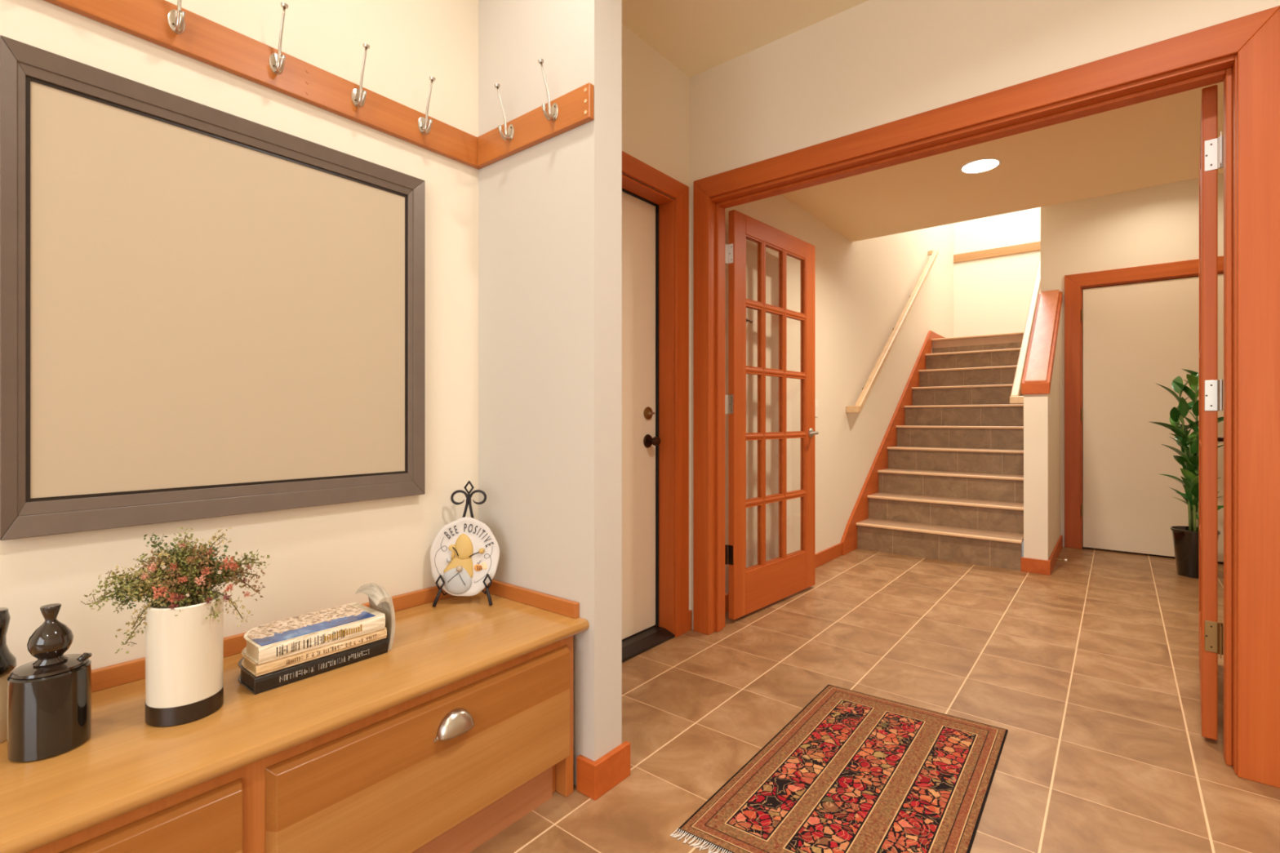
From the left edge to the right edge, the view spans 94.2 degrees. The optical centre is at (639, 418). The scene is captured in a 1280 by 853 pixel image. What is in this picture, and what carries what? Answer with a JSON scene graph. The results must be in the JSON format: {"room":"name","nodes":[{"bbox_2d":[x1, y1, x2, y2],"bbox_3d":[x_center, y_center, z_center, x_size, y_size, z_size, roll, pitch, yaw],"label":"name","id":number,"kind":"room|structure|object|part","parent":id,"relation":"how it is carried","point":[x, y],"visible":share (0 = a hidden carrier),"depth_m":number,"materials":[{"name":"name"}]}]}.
{"room":"entryway","nodes":[
{"label":"entryway","id":0,"kind":"room"},
{"bbox_2d":[0,0,954,670],"bbox_3d":[0.580,-1.330,3.416,0.140,4.700,10.850,0,0,39],"label":"wall","id":1,"kind":"structure","parent":0,"point":[321,556],"depth_m":1.80,"materials":[{"name":"paint"}]},
{"bbox_2d":[0,35,425,540],"bbox_3d":[-0.911,-0.239,1.427,0.029,0.924,0.854,0,0,39],"label":"wall frame","id":2,"kind":"object","parent":1,"relation":"attached to","point":[206,312],"visible":1,"depth_m":1.31,"materials":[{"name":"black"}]},
{"bbox_3d":[-1.172,-0.239,1.103,0.028,0.922,0.023,0,0,39],"label":"frame rail","id":3,"kind":"part","parent":2,"relation":"part of","materials":[{"name":"wood"}]},
{"bbox_3d":[-0.911,-0.683,1.427,0.029,0.035,0.853,0,0,39],"label":"frame rail","id":4,"kind":"part","parent":2,"relation":"part of","materials":[{"name":"wood"}]},
{"bbox_3d":[-0.911,0.203,1.427,0.029,0.041,0.853,0,0,39],"label":"frame rail","id":5,"kind":"part","parent":2,"relation":"part of","materials":[{"name":"wood"}]},
{"bbox_3d":[-0.654,-0.239,1.747,0.029,0.922,0.033,0,0,39],"label":"frame rail","id":6,"kind":"part","parent":2,"relation":"part of","materials":[{"name":"wood"}]},
{"bbox_2d":[44,0,481,168],"bbox_3d":[-1.238,-0.899,0.981,0.078,0.181,2.375,0,0,39],"label":"coat rack","id":7,"kind":"object","parent":1,"relation":"attached to","point":[165,24],"visible":0.97,"depth_m":1.44,"materials":[{"name":"brown wood"}]},
{"bbox_3d":[-1.009,-0.865,1.295,0.004,0.049,0.031,0,0,39],"label":"plate","id":8,"kind":"part","parent":7,"relation":"part of","materials":[{"name":"silver metal"}]},
{"bbox_3d":[-0.885,-0.865,1.448,0.004,0.049,0.031,0,0,39],"label":"plate","id":9,"kind":"part","parent":7,"relation":"part of","materials":[{"name":"silver metal"}]},
{"bbox_3d":[-0.761,-0.865,1.602,0.004,0.049,0.031,0,0,39],"label":"plate","id":10,"kind":"part","parent":7,"relation":"part of","materials":[{"name":"silver metal"}]},
{"bbox_3d":[-0.640,-0.865,1.754,0.004,0.049,0.031,0,0,39],"label":"plate","id":11,"kind":"part","parent":7,"relation":"part of","materials":[{"name":"silver metal"}]},
{"bbox_2d":[622,191,660,639],"bbox_3d":[-0.198,-0.014,2.475,0.107,1.996,0.904,0,0,39],"label":"door","id":12,"kind":"structure","parent":1,"relation":"in","point":[639,440],"depth_m":2.73,"materials":[{"name":"paint"}]},
{"bbox_3d":[0.065,0.105,2.762,0.057,0.043,0.054,0,0,39],"label":"knob","id":13,"kind":"part","parent":12,"relation":"part of","materials":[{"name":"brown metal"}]},
{"bbox_2d":[622,151,688,662],"bbox_3d":[-0.160,-0.046,2.483,0.156,2.132,1.068,0,0,39],"label":"trim","id":14,"kind":"structure","parent":1,"relation":"attached to","point":[672,215],"depth_m":2.80,"materials":[{"name":"brown wood"}]},
{"bbox_2d":[688,609,692,631],"bbox_3d":[0.239,0.974,2.869,0.014,0.093,0.026,0,0,39],"label":"baseboard","id":15,"kind":"structure","parent":1,"relation":"attached to","point":[690,611],"depth_m":2.87,"materials":[{"name":"brown wood"}]},
{"bbox_2d":[724,209,818,619],"bbox_3d":[0.730,-0.019,3.271,0.146,2.046,0.915,0,0,44],"label":"door","id":16,"kind":"structure","parent":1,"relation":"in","point":[753,588],"depth_m":3.17,"materials":[{"name":"brown wood"}]},
{"bbox_3d":[0.418,0.682,2.966,0.002,0.096,0.044,0,0,43],"label":"jamb plate","id":17,"kind":"part","parent":16,"relation":"part of","materials":[{"name":"black metal"}]},
{"bbox_3d":[0.418,-0.072,2.966,0.002,0.096,0.044,0,0,43],"label":"jamb plate","id":18,"kind":"part","parent":16,"relation":"part of","materials":[{"name":"silver metal"}]},
{"bbox_3d":[0.418,-0.825,2.966,0.002,0.096,0.044,0,0,43],"label":"jamb plate","id":19,"kind":"part","parent":16,"relation":"part of","materials":[{"name":"silver metal"}]},
{"bbox_3d":[0.747,-0.992,3.282,0.036,0.100,0.640,0,0,43],"label":"rail","id":20,"kind":"part","parent":16,"relation":"part of","materials":[{"name":"brown wood"}]},
{"bbox_3d":[0.747,0.894,3.282,0.036,0.220,0.640,0,0,43],"label":"rail","id":21,"kind":"part","parent":16,"relation":"part of","materials":[{"name":"brown wood"}]},
{"bbox_3d":[1.005,0.085,3.492,0.055,0.020,0.114,0,0,43],"label":"lever","id":22,"kind":"part","parent":16,"relation":"part of","materials":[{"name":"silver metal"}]},
{"bbox_2d":[724,542,842,613],"bbox_3d":[0.926,0.974,3.723,0.014,0.093,1.898,0,0,39],"label":"baseboard","id":23,"kind":"structure","parent":1,"relation":"attached to","point":[825,556],"depth_m":4.18,"materials":[{"name":"brown wood"}]},
{"bbox_2d":[815,400,817,417],"bbox_3d":[1.205,-0.070,4.075,0.008,0.116,0.070,0,0,39],"label":"light switch","id":24,"kind":"object","parent":1,"relation":"attached to","point":[816,401],"visible":0.54,"depth_m":4.08,"materials":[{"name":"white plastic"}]},
{"bbox_2d":[846,249,937,413],"bbox_3d":[2.404,-0.940,5.494,0.096,1.790,2.545,0,0,39],"label":"handrail","id":25,"kind":"object","parent":1,"relation":"attached to","point":[866,390],"visible":1,"depth_m":5.17,"materials":[{"name":"beige wood"}]},
{"bbox_2d":[478,0,622,785],"bbox_3d":[-0.288,-0.318,1.815,0.515,2.675,0.114,0,0,39],"label":"wall","id":26,"kind":"structure","parent":0,"point":[550,210],"depth_m":1.70,"materials":[{"name":"paint"}]},
{"bbox_2d":[477,58,593,167],"bbox_3d":[-0.341,-0.899,1.732,0.494,0.181,0.078,0,0,39],"label":"coat rack","id":27,"kind":"object","parent":26,"relation":"attached to","point":[574,108],"visible":1,"depth_m":1.73,"materials":[{"name":"brown wood"}]},
{"bbox_3d":[-0.392,-0.865,1.797,0.031,0.049,0.004,0,0,39],"label":"plate","id":28,"kind":"part","parent":27,"relation":"part of","materials":[{"name":"silver metal"}]},
{"bbox_3d":[-0.242,-0.865,1.676,0.031,0.049,0.004,0,0,39],"label":"plate","id":29,"kind":"part","parent":27,"relation":"part of","materials":[{"name":"silver metal"}]},
{"bbox_2d":[576,741,630,800],"bbox_3d":[-0.101,0.974,1.665,0.071,0.093,0.148,0,0,39],"label":"baseboard","id":30,"kind":"structure","parent":26,"relation":"attached to","point":[597,778],"depth_m":1.62,"materials":[{"name":"brown wood"}]},
{"bbox_2d":[622,0,868,77],"bbox_3d":[-0.023,-1.705,0.019,3.460,0.100,4.800,0,0,39],"label":"ceiling","id":31,"kind":"structure","parent":0,"point":[697,37],"depth_m":2.49,"materials":[{"name":"paint"}]},
{"bbox_2d":[469,540,1279,852],"bbox_3d":[1.090,1.080,1.401,3.460,0.120,8.350,0,0,39],"label":"floor","id":32,"kind":"structure","parent":0,"point":[1090,667],"depth_m":2.17,"materials":[{"name":"tile"}]},
{"bbox_2d":[27,635,573,852],"bbox_3d":[-1.016,0.801,0.914,0.508,0.438,2.150,0,0,39],"label":"base cabinet","id":33,"kind":"object","parent":32,"relation":"on","point":[447,769],"visible":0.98,"depth_m":1.21,"materials":[{"name":"brown wood"}]},
{"bbox_3d":[-0.906,0.753,0.705,0.020,0.289,0.761,0,0,39],"label":"drawer","id":34,"kind":"part","parent":33,"relation":"part of","materials":[{"name":"brown wood"}]},
{"bbox_2d":[0,579,589,852],"bbox_3d":[-1.013,0.545,0.928,0.494,0.074,2.175,0,0,39],"label":"countertop","id":35,"kind":"structure","parent":33,"relation":"on","point":[126,764],"depth_m":1.12,"materials":[{"name":"brown wood"}]},
{"bbox_2d":[0,607,17,743],"bbox_3d":[-1.111,0.439,1.007,0.077,0.220,0.077,0,0,39],"label":"jar","id":36,"kind":"object","parent":35,"relation":"on","point":[8,663],"visible":0.86,"depth_m":1.01,"materials":[{"name":"black ceramic"}]},
{"bbox_2d":[6,603,92,762],"bbox_3d":[-0.987,0.431,0.996,0.101,0.236,0.101,0,0,39],"label":"canister","id":37,"kind":"object","parent":35,"relation":"on","point":[49,706],"visible":1,"depth_m":0.97,"materials":[{"name":"black ceramic"}]},
{"bbox_3d":[-0.987,0.412,0.996,0.094,0.011,0.094,0,0,39],"label":"lid","id":38,"kind":"part","parent":37,"relation":"part of","materials":[{"name":"black ceramic"}]},
{"bbox_3d":[-0.987,0.361,0.996,0.056,0.094,0.056,0,0,39],"label":"knob","id":39,"kind":"part","parent":37,"relation":"part of","materials":[{"name":"black ceramic"}]},
{"bbox_2d":[145,591,223,727],"bbox_3d":[-0.852,0.444,1.114,0.117,0.210,0.117,0,0,39],"label":"vase","id":40,"kind":"object","parent":35,"relation":"on","point":[184,651],"visible":0.93,"depth_m":1.07,"materials":[{"name":"white ceramic"}]},
{"bbox_2d":[80,527,270,653],"bbox_3d":[-0.847,0.309,1.106,0.120,0.212,0.275,0,0,42],"label":"flower bouquet","id":41,"kind":"object","parent":40,"relation":"in","point":[175,584],"visible":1,"depth_m":1.09,"materials":[{"name":"green plant"}]},
{"bbox_3d":[-0.908,0.319,1.078,0.016,0.062,0.098,0,0,39],"label":"stem","id":42,"kind":"part","parent":41,"relation":"part of","materials":[{"name":"green plant"}]},
{"bbox_3d":[-0.904,0.322,1.078,0.066,0.056,0.153,0,0,39],"label":"stem","id":43,"kind":"part","parent":41,"relation":"part of","materials":[{"name":"green plant"}]},
{"bbox_3d":[-0.889,0.332,1.073,0.053,0.035,0.070,0,0,39],"label":"stem","id":44,"kind":"part","parent":41,"relation":"part of","materials":[{"name":"green plant"}]},
{"bbox_3d":[-0.899,0.320,1.083,0.032,0.060,0.124,0,0,39],"label":"stem","id":45,"kind":"part","parent":41,"relation":"part of","materials":[{"name":"green plant"}]},
{"bbox_3d":[-0.896,0.309,1.079,0.061,0.081,0.098,0,0,39],"label":"stem","id":46,"kind":"part","parent":41,"relation":"part of","materials":[{"name":"green plant"}]},
{"bbox_3d":[-0.878,0.317,1.090,0.019,0.065,0.098,0,0,22],"label":"stem","id":47,"kind":"part","parent":41,"relation":"part of","materials":[{"name":"green plant"}]},
{"bbox_3d":[-0.874,0.367,1.093,0.023,0.078,0.109,0,0,39],"label":"stem","id":48,"kind":"part","parent":41,"relation":"part of","materials":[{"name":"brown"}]},
{"bbox_3d":[-0.886,0.303,1.089,0.050,0.093,0.053,0,0,39],"label":"stem","id":49,"kind":"part","parent":41,"relation":"part of","materials":[{"name":"green plant"}]},
{"bbox_3d":[-0.873,0.347,1.078,0.038,0.055,0.073,0,0,39],"label":"stem","id":50,"kind":"part","parent":41,"relation":"part of","materials":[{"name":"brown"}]},
{"bbox_3d":[-0.871,0.282,1.115,0.013,0.135,0.074,0,0,24],"label":"stem","id":51,"kind":"part","parent":41,"relation":"part of","materials":[{"name":"green plant"}]},
{"bbox_3d":[-0.868,0.322,1.085,0.008,0.055,0.113,0,0,31],"label":"stem","id":52,"kind":"part","parent":41,"relation":"part of","materials":[{"name":"green plant"}]},
{"bbox_3d":[-0.850,0.311,1.081,0.021,0.076,0.025,0,0,39],"label":"stem","id":53,"kind":"part","parent":41,"relation":"part of","materials":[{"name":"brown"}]},
{"bbox_3d":[-0.856,0.312,1.093,0.032,0.073,0.051,0,0,39],"label":"stem","id":54,"kind":"part","parent":41,"relation":"part of","materials":[{"name":"green plant"}]},
{"bbox_3d":[-0.855,0.298,1.101,0.035,0.103,0.048,0,0,39],"label":"stem","id":55,"kind":"part","parent":41,"relation":"part of","materials":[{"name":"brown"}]},
{"bbox_3d":[-0.857,0.290,1.107,0.038,0.117,0.022,0,0,39],"label":"stem","id":56,"kind":"part","parent":41,"relation":"part of","materials":[{"name":"green plant"}]},
{"bbox_3d":[-0.853,0.297,1.109,0.042,0.105,0.035,0,0,39],"label":"stem","id":57,"kind":"part","parent":41,"relation":"part of","materials":[{"name":"green plant"}]},
{"bbox_3d":[-0.857,0.284,1.115,0.035,0.130,0.032,0,0,39],"label":"stem","id":58,"kind":"part","parent":41,"relation":"part of","materials":[{"name":"green plant"}]},
{"bbox_3d":[-0.827,0.307,1.095,0.017,0.084,0.020,0,0,39],"label":"stem","id":59,"kind":"part","parent":41,"relation":"part of","materials":[{"name":"green plant"}]},
{"bbox_3d":[-0.843,0.294,1.120,0.026,0.110,0.026,0,0,39],"label":"stem","id":60,"kind":"part","parent":41,"relation":"part of","materials":[{"name":"green plant"}]},
{"bbox_3d":[-0.823,0.321,1.118,0.025,0.057,0.055,0,0,39],"label":"stem","id":61,"kind":"part","parent":41,"relation":"part of","materials":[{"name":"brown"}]},
{"bbox_3d":[-0.821,0.304,1.116,0.026,0.090,0.024,0,0,39],"label":"stem","id":62,"kind":"part","parent":41,"relation":"part of","materials":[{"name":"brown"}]},
{"bbox_3d":[-0.832,0.287,1.137,0.015,0.124,0.076,0,0,39],"label":"stem","id":63,"kind":"part","parent":41,"relation":"part of","materials":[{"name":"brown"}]},
{"bbox_3d":[-0.817,0.342,1.116,0.089,0.044,0.014,0,0,39],"label":"stem","id":64,"kind":"part","parent":41,"relation":"part of","materials":[{"name":"green plant"}]},
{"bbox_3d":[-0.812,0.353,1.141,0.048,0.072,0.073,0,0,39],"label":"stem","id":65,"kind":"part","parent":41,"relation":"part of","materials":[{"name":"brown"}]},
{"bbox_3d":[-0.806,0.316,1.143,0.028,0.066,0.132,0,0,39],"label":"stem","id":66,"kind":"part","parent":41,"relation":"part of","materials":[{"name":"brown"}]},
{"bbox_3d":[-0.797,0.327,1.143,0.025,0.044,0.129,0,0,39],"label":"stem","id":67,"kind":"part","parent":41,"relation":"part of","materials":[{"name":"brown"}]},
{"bbox_3d":[-0.792,0.312,1.149,0.029,0.074,0.083,0,0,39],"label":"stem","id":68,"kind":"part","parent":41,"relation":"part of","materials":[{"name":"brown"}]},
{"bbox_2d":[237,637,388,694],"bbox_3d":[-0.737,0.532,1.335,0.157,0.034,0.276,0,0,39],"label":"book","id":69,"kind":"object","parent":35,"relation":"on","point":[267,682],"visible":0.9,"depth_m":1.26,"materials":[{"name":"black paper"}]},
{"bbox_2d":[241,626,386,676],"bbox_3d":[-0.734,0.502,1.333,0.145,0.024,0.271,0,0,39],"label":"book","id":70,"kind":"object","parent":69,"relation":"on","point":[256,669],"visible":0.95,"depth_m":1.26,"materials":[{"name":"beige paper"}]},
{"bbox_2d":[243,602,385,664],"bbox_3d":[-0.732,0.472,1.329,0.145,0.035,0.262,0,0,39],"label":"book","id":71,"kind":"object","parent":70,"relation":"on","point":[278,639],"visible":1,"depth_m":1.29,"materials":[{"name":"white paper"}]},
{"bbox_2d":[355,582,395,650],"bbox_3d":[-0.639,0.474,1.434,0.105,0.150,0.046,0,0,39],"label":"bookend","id":72,"kind":"object","parent":35,"relation":"on","point":[380,600],"visible":0.66,"depth_m":1.42,"materials":[{"name":"silver metal"}]},
{"bbox_2d":[432,480,492,606],"bbox_3d":[-0.522,0.368,1.783,0.172,0.357,0.106,0,0,-5],"label":"easel","id":73,"kind":"object","parent":35,"relation":"on","point":[468,495],"visible":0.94,"depth_m":1.80,"materials":[{"name":"black metal"}]},
{"bbox_3d":[-0.565,0.428,1.761,0.022,0.235,0.103,0,0,39],"label":"leg","id":74,"kind":"part","parent":73,"relation":"part of","materials":[{"name":"black metal"}]},
{"bbox_2d":[430,516,499,595],"bbox_3d":[-0.521,0.410,1.770,0.203,0.228,0.049,0,0,-5],"label":"decorative plate","id":75,"kind":"object","parent":73,"relation":"on","point":[464,550],"visible":1,"depth_m":1.77,"materials":[{"name":"beige ceramic"}]},
{"bbox_3d":[-0.473,0.428,1.770,0.100,0.235,0.022,0,0,42],"label":"leg","id":76,"kind":"part","parent":73,"relation":"part of","materials":[{"name":"black metal"}]},
{"bbox_3d":[-0.418,0.753,1.311,0.020,0.289,0.724,0,0,39],"label":"drawer","id":77,"kind":"part","parent":33,"relation":"part of","materials":[{"name":"brown wood"}]},
{"bbox_3d":[-0.398,0.662,1.298,0.027,0.046,0.088,0,0,39],"label":"cup pull","id":78,"kind":"part","parent":33,"relation":"part of","materials":[{"name":"silver metal"}]},
{"bbox_2d":[670,684,1008,852],"bbox_3d":[0.641,1.016,1.693,0.603,0.007,1.090,0,0,39],"label":"rug","id":79,"kind":"object","parent":32,"relation":"on","point":[852,771],"visible":1,"depth_m":1.64,"materials":[{"name":"red fabric"}]},
{"bbox_2d":[840,330,1023,570],"bbox_3d":[3.167,0.029,5.622,1.122,1.982,3.930,0,0,39],"label":"staircase","id":80,"kind":"structure","parent":32,"relation":"on","point":[944,479],"depth_m":4.92,"materials":[{"name":"tile"}]},
{"bbox_2d":[1150,368,1223,578],"bbox_3d":[3.595,0.343,3.860,0.341,1.354,0.373,0,0,-23],"label":"potted plant","id":81,"kind":"object","parent":32,"relation":"on","point":[1185,539],"visible":0.66,"depth_m":3.84,"materials":[{"name":"green plant"}]},
{"bbox_3d":[3.579,0.360,3.908,0.018,0.781,0.113,0,0,-43],"label":"stem","id":82,"kind":"part","parent":81,"relation":"part of","materials":[{"name":"green plant"}]},
{"bbox_3d":[3.558,0.285,3.878,0.071,0.931,0.017,0,0,16],"label":"stem","id":83,"kind":"part","parent":81,"relation":"part of","materials":[{"name":"green plant"}]},
{"bbox_3d":[3.567,0.440,3.838,0.044,0.620,0.017,0,0,16],"label":"stem","id":84,"kind":"part","parent":81,"relation":"part of","materials":[{"name":"green plant"}]},
{"bbox_3d":[3.599,0.869,3.858,0.240,0.303,0.240,0,0,39],"label":"pot","id":85,"kind":"part","parent":81,"relation":"part of","materials":[{"name":"black plastic"}]},
{"bbox_3d":[3.588,0.240,3.823,0.048,1.020,0.017,0,0,-25],"label":"stem","id":86,"kind":"part","parent":81,"relation":"part of","materials":[{"name":"green plant"}]},
{"bbox_2d":[931,333,1023,349],"bbox_3d":[4.589,-0.822,6.195,2.619,0.098,1.263,0,0,39],"label":"floor","id":87,"kind":"structure","parent":0,"point":[1011,338],"depth_m":6.25,"materials":[{"name":"wood"}]},
{"bbox_2d":[689,0,1279,629],"bbox_3d":[1.538,-0.318,1.927,3.220,2.675,0.130,0,0,39],"label":"wall","id":88,"kind":"structure","parent":0,"point":[870,64],"depth_m":2.30,"materials":[{"name":"paint"}]},
{"bbox_2d":[693,5,1279,787],"bbox_3d":[1.060,-0.060,2.304,1.942,2.160,0.152,0,0,39],"label":"trim","id":89,"kind":"structure","parent":88,"relation":"attached to","point":[1242,53],"depth_m":1.75,"materials":[{"name":"brown wood"}]},
{"bbox_2d":[1199,84,1223,740],"bbox_3d":[2.081,-0.019,2.142,0.091,2.046,0.914,0,0,43],"label":"door","id":90,"kind":"structure","parent":88,"relation":"in","point":[1211,153],"depth_m":1.86,"materials":[{"name":"brown wood"}]},
{"bbox_3d":[2.074,-0.992,2.175,0.036,0.100,0.640,0,0,43],"label":"rail","id":91,"kind":"part","parent":90,"relation":"part of","materials":[{"name":"brown wood"}]},
{"bbox_3d":[2.074,0.894,2.175,0.036,0.220,0.640,0,0,43],"label":"rail","id":92,"kind":"part","parent":90,"relation":"part of","materials":[{"name":"brown wood"}]},
{"bbox_3d":[2.331,0.085,2.386,0.055,0.020,0.114,0,0,43],"label":"lever","id":93,"kind":"part","parent":90,"relation":"part of","materials":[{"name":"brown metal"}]},
{"bbox_3d":[1.782,0.682,1.825,0.002,0.096,0.044,0,0,43],"label":"jamb plate","id":94,"kind":"part","parent":90,"relation":"part of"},
{"bbox_3d":[1.782,-0.072,1.825,0.002,0.096,0.044,0,0,43],"label":"jamb plate","id":95,"kind":"part","parent":90,"relation":"part of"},
{"bbox_3d":[1.782,-0.825,1.825,0.002,0.096,0.044,0,0,43],"label":"jamb plate","id":96,"kind":"part","parent":90,"relation":"part of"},
{"bbox_2d":[954,207,1040,337],"bbox_3d":[5.052,-2.180,6.707,2.700,3.000,0.115,0,0,39],"label":"wall","id":97,"kind":"structure","parent":0,"point":[993,295],"depth_m":7.22,"materials":[{"name":"paint"}]},
{"bbox_2d":[953,241,1040,262],"bbox_3d":[4.974,-2.015,6.682,2.610,0.100,0.023,0,0,39],"label":"trim","id":98,"kind":"structure","parent":97,"relation":"attached to","point":[1032,246],"depth_m":7.19,"materials":[{"name":"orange wood"}]},
{"bbox_2d":[781,81,1223,241],"bbox_3d":[2.013,-1.550,2.995,2.620,0.340,2.130,0,0,39],"label":"ceiling","id":99,"kind":"structure","parent":0,"point":[1154,142],"depth_m":3.35,"materials":[{"name":"paint"}]},
{"bbox_2d":[959,157,1001,173],"bbox_3d":[1.856,-1.377,3.243,0.204,0.004,0.204,0,0,39],"label":"recessed light","id":100,"kind":"object","parent":99,"relation":"in","point":[986,164],"visible":1,"depth_m":3.24,"materials":[{"name":"white plastic"}]},
{"bbox_2d":[1023,316,1060,560],"bbox_3d":[2.959,0.042,4.357,0.134,1.956,1.100,0,0,39],"label":"wall","id":101,"kind":"structure","parent":0,"point":[1042,431],"depth_m":3.95,"materials":[{"name":"paint"}]},
{"bbox_2d":[1009,253,1040,404],"bbox_3d":[3.303,-0.906,4.967,0.094,1.606,2.240,0,0,39],"label":"handrail","id":102,"kind":"object","parent":101,"relation":"attached to","point":[1015,398],"visible":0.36,"depth_m":4.61,"materials":[{"name":"beige wood"}]},
{"bbox_2d":[1021,289,1062,394],"bbox_3d":[2.954,-0.596,4.351,0.157,0.868,1.113,0,0,39],"label":"trim","id":103,"kind":"structure","parent":101,"relation":"attached to","point":[1039,362],"depth_m":4.22,"materials":[{"name":"brown wood"}]},
{"bbox_2d":[1021,535,1062,575],"bbox_3d":[2.948,0.974,4.344,0.162,0.093,1.099,0,0,39],"label":"baseboard","id":104,"kind":"structure","parent":101,"relation":"attached to","point":[1028,565],"depth_m":3.94,"materials":[{"name":"brown wood"}]},
{"bbox_2d":[1048,397,1050,415],"bbox_3d":[2.732,-0.080,3.962,0.008,0.116,0.070,0,0,39],"label":"light switch","id":105,"kind":"object","parent":101,"relation":"attached to","point":[1049,397],"visible":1,"depth_m":3.94,"materials":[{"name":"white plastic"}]},
{"bbox_2d":[1040,173,1223,546],"bbox_3d":[4.263,-1.330,4.829,1.574,4.700,1.270,0,0,39],"label":"wall","id":106,"kind":"structure","parent":0,"point":[1156,224],"depth_m":4.53,"materials":[{"name":"paint"}]},
{"bbox_2d":[1064,256,1223,548],"bbox_3d":[3.850,-0.058,4.412,1.134,2.155,0.138,0,0,39],"label":"trim","id":107,"kind":"structure","parent":106,"relation":"attached to","point":[1073,292],"depth_m":4.67,"materials":[{"name":"brown wood"}]},
{"bbox_2d":[1080,273,1223,562],"bbox_3d":[3.824,-0.004,4.388,0.917,2.020,0.053,0,0,39],"label":"door","id":108,"kind":"structure","parent":106,"relation":"in","point":[1137,337],"depth_m":4.46,"materials":[{"name":"paint"}]}
]}

